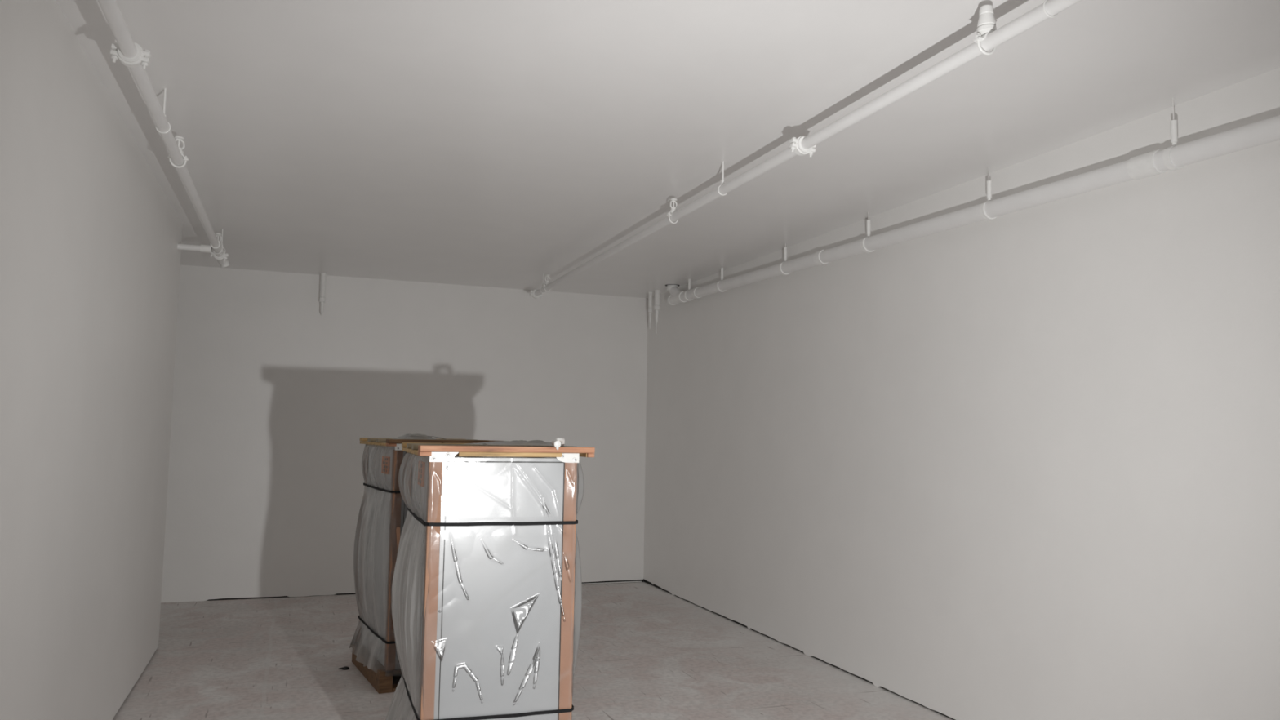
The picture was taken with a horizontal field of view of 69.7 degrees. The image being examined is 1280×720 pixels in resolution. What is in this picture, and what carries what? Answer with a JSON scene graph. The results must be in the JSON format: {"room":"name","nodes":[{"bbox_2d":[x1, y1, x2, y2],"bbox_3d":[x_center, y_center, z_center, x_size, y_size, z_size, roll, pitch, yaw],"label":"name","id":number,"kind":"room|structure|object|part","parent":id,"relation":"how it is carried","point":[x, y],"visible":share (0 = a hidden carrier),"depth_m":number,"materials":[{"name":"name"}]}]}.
{"room":"storage room","nodes":[
{"label":"storage room","id":0,"kind":"room"},
{"bbox_2d":[0,0,182,719],"bbox_3d":[-1.772,0.201,2.145,0.100,3.076,9.674,3,-5,-20],"label":"wall","id":1,"kind":"structure","parent":0,"point":[90,236],"depth_m":3.75,"materials":[{"name":"paint"}]},
{"bbox_2d":[160,264,648,602],"bbox_3d":[-2.608,0.734,9.065,5.664,3.076,0.100,3,-5,-20],"label":"wall","id":2,"kind":"structure","parent":0,"point":[274,398],"depth_m":8.93,"materials":[{"name":"paint"}]},
{"bbox_2d":[206,579,643,600],"bbox_3d":[-2.002,2.271,9.181,4.314,0.050,0.078,3,-5,-20],"label":"trim","id":3,"kind":"structure","parent":2,"relation":"attached to","point":[642,580],"depth_m":8.81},
{"bbox_2d":[112,580,952,719],"bbox_3d":[-0.591,1.931,3.493,5.884,0.120,11.803,3,-5,-20],"label":"floor","id":4,"kind":"structure","parent":0,"point":[646,651],"depth_m":6.12,"materials":[{"name":"concrete"}]},
{"bbox_2d":[338,666,349,670],"bbox_3d":[-1.964,2.046,6.109,0.064,0.016,0.048,0,-5,7],"label":"scrap","id":5,"kind":"object","parent":4,"relation":"on","point":[345,668],"visible":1,"depth_m":6.09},
{"bbox_2d":[349,437,494,693],"bbox_3d":[-1.460,1.297,6.148,0.784,1.532,0.907,3,-5,-28],"label":"crate","id":6,"kind":"object","parent":4,"relation":"on","point":[383,511],"visible":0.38,"depth_m":5.86,"materials":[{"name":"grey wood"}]},
{"bbox_3d":[-1.893,1.274,6.369,0.052,1.336,0.057,3,-5,-28],"label":"corner post","id":7,"kind":"part","parent":6,"relation":"part of","materials":[{"name":"grey plastic"}]},
{"bbox_3d":[-1.742,0.551,6.064,0.036,0.017,0.880,3,-5,-28],"label":"lid","id":8,"kind":"part","parent":6,"relation":"part of","materials":[{"name":"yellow wood"}]},
{"bbox_3d":[-1.518,1.224,5.667,0.052,1.336,0.058,3,-5,-28],"label":"corner post","id":9,"kind":"part","parent":6,"relation":"part of","materials":[{"name":"brown wood"}]},
{"bbox_3d":[-1.256,1.229,5.783,0.518,1.352,0.008,3,-5,-28],"label":"frame","id":10,"kind":"part","parent":6,"relation":"part of","materials":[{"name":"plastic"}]},
{"bbox_3d":[-1.246,1.216,5.783,0.493,1.285,0.002,3,-5,-28],"label":"door","id":11,"kind":"part","parent":6,"relation":"part of","materials":[{"name":"plastic"}]},
{"bbox_2d":[391,434,435,439],"bbox_3d":[-1.436,0.488,5.869,0.302,0.033,0.140,3,-5,-20],"label":"scrap","id":12,"kind":"object","parent":6,"relation":"on","point":[406,436],"visible":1,"depth_m":5.90,"materials":[{"name":"clear plastic"}]},
{"bbox_2d":[385,442,595,719],"bbox_3d":[-0.723,1.157,4.211,0.840,1.532,0.914,3,-5,-19],"label":"crate","id":13,"kind":"object","parent":4,"relation":"on","point":[486,585],"visible":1,"depth_m":3.84,"materials":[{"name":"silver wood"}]},
{"bbox_3d":[-1.026,0.414,4.177,0.036,0.017,0.880,3,-5,-19],"label":"lid","id":14,"kind":"part","parent":13,"relation":"part of","materials":[{"name":"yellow wood"}]},
{"bbox_3d":[-1.119,1.139,4.499,0.052,1.336,0.057,3,-5,-19],"label":"corner post","id":15,"kind":"part","parent":13,"relation":"part of","materials":[{"name":"grey plastic"}]},
{"bbox_3d":[-0.858,1.084,3.747,0.052,1.336,0.058,3,-5,-19],"label":"corner post","id":16,"kind":"part","parent":13,"relation":"part of","materials":[{"name":"brown wood"}]},
{"bbox_2d":[442,440,486,443],"bbox_3d":[-0.783,0.402,4.488,0.363,0.013,0.014,2,-5,-12],"label":"strap offcut","id":17,"kind":"object","parent":13,"relation":"on","point":[466,441],"visible":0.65,"depth_m":4.47,"materials":[{"name":"black plastic"}]},
{"bbox_3d":[-0.582,1.086,3.822,0.518,1.352,0.008,3,-5,-19],"label":"frame","id":18,"kind":"part","parent":13,"relation":"part of","materials":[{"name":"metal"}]},
{"bbox_3d":[-0.572,1.072,3.821,0.493,1.285,0.003,3,-5,-19],"label":"door","id":19,"kind":"part","parent":13,"relation":"part of","materials":[{"name":"white plastic"}]},
{"bbox_2d":[466,440,551,444],"bbox_3d":[-0.572,0.376,4.199,0.470,0.024,0.240,3,-5,-20],"label":"scrap","id":20,"kind":"object","parent":13,"relation":"on","point":[514,442],"visible":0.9,"depth_m":4.25,"materials":[{"name":"clear plastic"}]},
{"bbox_2d":[551,437,564,449],"bbox_3d":[-0.357,0.363,3.984,0.048,0.052,0.147,1,-5,4],"label":"scrap","id":21,"kind":"object","parent":13,"relation":"on","point":[558,442],"visible":1,"depth_m":3.96,"materials":[{"name":"white plastic"}]},
{"bbox_3d":[-0.361,0.359,3.942,0.030,0.032,0.062,3,-5,-20],"label":"knob","id":22,"kind":"part","parent":21,"relation":"part of","materials":[{"name":"white plastic"}]},
{"bbox_3d":[-0.317,1.108,3.934,0.056,1.336,0.058,3,-5,-19],"label":"corner post","id":23,"kind":"part","parent":13,"relation":"part of","materials":[{"name":"brown wood"}]},
{"bbox_2d":[55,0,1279,297],"bbox_3d":[-0.535,-1.255,3.744,5.884,0.120,11.803,3,-5,-20],"label":"ceiling","id":24,"kind":"structure","parent":0,"point":[502,144],"depth_m":4.21,"materials":[{"name":"paint"}]},
{"bbox_2d":[155,88,170,133],"bbox_3d":[-2.096,-1.096,4.047,0.060,0.202,0.016,2,-5,-9],"label":"hanger","id":25,"kind":"object","parent":24,"relation":"hanging from","point":[165,89],"visible":0.68,"depth_m":4.05,"materials":[{"name":"paint"}]},
{"bbox_3d":[-2.095,-1.129,4.050,0.009,0.135,0.009,3,-5,-20],"label":"rod","id":26,"kind":"part","parent":25,"relation":"part of","materials":[{"name":"paint"}]},
{"bbox_2d":[220,228,226,255],"bbox_3d":[-3.146,-0.888,6.914,0.060,0.202,0.016,2,-5,-9],"label":"hanger","id":27,"kind":"object","parent":24,"relation":"hanging from","point":[222,228],"visible":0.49,"depth_m":6.91,"materials":[{"name":"paint"}]},
{"bbox_2d":[97,0,230,267],"bbox_3d":[-2.176,-1.145,2.342,1.462,0.119,9.942,3,-5,-20],"label":"pipe","id":28,"kind":"object","parent":27,"relation":"hanging from","point":[131,54],"visible":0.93,"depth_m":3.66,"materials":[{"name":"paint"}]},
{"bbox_2d":[167,136,188,168],"bbox_3d":[-2.285,-1.029,4.550,0.089,0.158,0.047,5,-6,-40],"label":"sprinkler","id":29,"kind":"object","parent":28,"relation":"on","point":[177,138],"visible":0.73,"depth_m":4.55,"materials":[{"name":"paint"}]},
{"bbox_3d":[-2.284,-1.072,4.553,0.057,0.059,0.010,5,-6,-40],"label":"frame","id":30,"kind":"part","parent":29,"relation":"part of","materials":[{"name":"paint"}]},
{"bbox_2d":[200,244,211,253],"bbox_3d":[-3.147,-0.807,6.662,0.070,0.056,0.056,3,-5,-20],"label":"socket","id":31,"kind":"object","parent":28,"relation":"attached to","point":[203,248],"depth_m":6.64,"materials":[{"name":"paint"}]},
{"bbox_2d":[213,233,224,254],"bbox_3d":[-3.137,-0.863,6.830,0.089,0.158,0.047,0,-5,8],"label":"sprinkler","id":32,"kind":"object","parent":28,"relation":"attached to","point":[216,234],"visible":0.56,"depth_m":6.82,"materials":[{"name":"paint"}]},
{"bbox_2d":[319,272,326,315],"bbox_3d":[-3.051,-0.631,8.835,0.058,0.411,0.058,3,-5,-20],"label":"rod","id":33,"kind":"object","parent":24,"relation":"hanging from","point":[323,276],"visible":1,"depth_m":8.82,"materials":[{"name":"paint"}]},
{"bbox_2d":[648,292,653,328],"bbox_3d":[0.108,-0.522,9.665,0.046,0.390,0.046,3,-5,-20],"label":"sprinkler","id":34,"kind":"object","parent":24,"relation":"hanging from","point":[650,294],"visible":1,"depth_m":9.65,"materials":[{"name":"paint"}]},
{"bbox_2d":[653,289,660,333],"bbox_3d":[0.175,-0.500,9.539,0.064,0.450,0.064,4,-5,-20],"label":"sprinkler","id":35,"kind":"object","parent":24,"relation":"hanging from","point":[657,292],"visible":1,"depth_m":9.52,"materials":[{"name":"paint"}]},
{"bbox_2d":[683,279,693,301],"bbox_3d":[0.474,-0.674,8.823,0.107,0.214,0.028,3,-5,-20],"label":"hanger","id":36,"kind":"object","parent":24,"relation":"hanging from","point":[689,280],"visible":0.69,"depth_m":8.81,"materials":[{"name":"paint"}]},
{"bbox_2d":[715,266,726,292],"bbox_3d":[0.727,-0.713,8.145,0.107,0.222,0.028,3,-5,-20],"label":"hanger","id":37,"kind":"object","parent":24,"relation":"hanging from","point":[722,268],"visible":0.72,"depth_m":8.13,"materials":[{"name":"paint"}]},
{"bbox_2d":[717,161,726,195],"bbox_3d":[0.451,-0.985,4.990,0.060,0.188,0.016,2,-5,-9],"label":"hanger","id":38,"kind":"object","parent":24,"relation":"hanging from","point":[722,180],"visible":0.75,"depth_m":4.99,"materials":[{"name":"paint"}]},
{"bbox_3d":[0.451,-1.018,4.993,0.009,0.121,0.009,3,-5,-20],"label":"rod","id":39,"kind":"part","parent":38,"relation":"part of","materials":[{"name":"paint"}]},
{"bbox_2d":[777,243,790,275],"bbox_3d":[1.121,-0.778,7.088,0.107,0.246,0.028,3,-5,-20],"label":"hanger","id":40,"kind":"object","parent":24,"relation":"hanging from","point":[785,247],"visible":0.7,"depth_m":7.08,"materials":[{"name":"paint"}]},
{"bbox_2d":[529,0,1081,298],"bbox_3d":[0.851,-0.997,3.910,0.124,0.090,10.780,3,-5,-20],"label":"pipe","id":41,"kind":"object","parent":24,"relation":"hanging from","point":[802,145],"visible":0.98,"depth_m":3.77,"materials":[{"name":"metal"}]},
{"bbox_2d":[542,274,551,291],"bbox_3d":[-0.852,-0.708,8.475,0.089,0.158,0.047,4,-5,-32],"label":"sprinkler","id":42,"kind":"object","parent":41,"relation":"attached to","point":[547,282],"visible":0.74,"depth_m":8.46,"materials":[{"name":"paint"}]},
{"bbox_2d":[666,198,678,223],"bbox_3d":[0.206,-0.913,5.643,0.089,0.158,0.047,4,-6,-37],"label":"hanger","id":43,"kind":"object","parent":41,"relation":"attached to","point":[673,210],"visible":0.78,"depth_m":5.63,"materials":[{"name":"paint"}]},
{"bbox_3d":[0.206,-0.957,5.646,0.057,0.059,0.010,4,-6,-37],"label":"frame","id":44,"kind":"part","parent":43,"relation":"part of","materials":[{"name":"paint"}]},
{"bbox_2d":[973,4,996,55],"bbox_3d":[1.162,-1.103,3.082,0.089,0.165,0.062,3,-5,-20],"label":"hanger","id":45,"kind":"object","parent":41,"relation":"attached to","point":[986,24],"visible":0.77,"depth_m":3.06,"materials":[{"name":"paint"}]},
{"bbox_2d":[860,219,874,253],"bbox_3d":[1.506,-0.842,6.056,0.107,0.268,0.028,3,-5,-20],"label":"hanger","id":46,"kind":"object","parent":24,"relation":"hanging from","point":[868,225],"visible":0.69,"depth_m":6.04,"materials":[{"name":"paint"}]},
{"bbox_2d":[665,115,1279,305],"bbox_3d":[2.149,-0.902,4.300,0.147,0.412,10.616,3,-5,-20],"label":"drain pipe","id":47,"kind":"object","parent":24,"relation":"hanging from","point":[1266,131],"visible":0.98,"depth_m":4.61,"materials":[{"name":"paint"}]},
{"bbox_2d":[666,284,678,290],"bbox_3d":[0.325,-0.722,9.204,0.116,0.049,0.116,3,-5,-20],"label":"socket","id":48,"kind":"object","parent":47,"relation":"attached to","point":[669,287],"depth_m":9.15,"materials":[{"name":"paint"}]},
{"bbox_2d":[979,167,995,220],"bbox_3d":[1.900,-0.907,5.001,0.107,0.291,0.028,3,-5,-20],"label":"hanger","id":49,"kind":"object","parent":24,"relation":"hanging from","point":[988,183],"visible":0.76,"depth_m":4.99,"materials":[{"name":"paint"}]},
{"bbox_2d":[1043,0,1057,17],"bbox_3d":[1.260,-1.142,2.822,0.060,0.188,0.016,2,-5,-9],"label":"hanger","id":50,"kind":"object","parent":24,"relation":"hanging from","point":[1045,1],"visible":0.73,"depth_m":2.81,"materials":[{"name":"paint"}]},
{"bbox_2d":[1162,97,1184,170],"bbox_3d":[2.293,-0.972,3.947,0.107,0.314,0.028,3,-5,-20],"label":"hanger","id":51,"kind":"object","parent":24,"relation":"hanging from","point":[1174,137],"visible":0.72,"depth_m":3.93,"materials":[{"name":"paint"}]},
{"bbox_3d":[2.294,-1.027,3.951,0.005,0.204,0.005,3,-5,-20],"label":"rod","id":52,"kind":"part","parent":51,"relation":"part of","materials":[{"name":"paint"}]},
{"bbox_2d":[643,67,1279,719],"bbox_3d":[2.131,0.463,4.605,0.100,3.076,11.583,3,-5,-20],"label":"wall","id":53,"kind":"structure","parent":0,"point":[1022,464],"depth_m":4.87,"materials":[{"name":"paint"}]},
{"bbox_2d":[644,579,955,719],"bbox_3d":[2.106,1.971,4.486,0.078,0.050,11.583,3,-5,-20],"label":"trim","id":54,"kind":"structure","parent":53,"relation":"attached to","point":[645,580],"depth_m":6.92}
]}

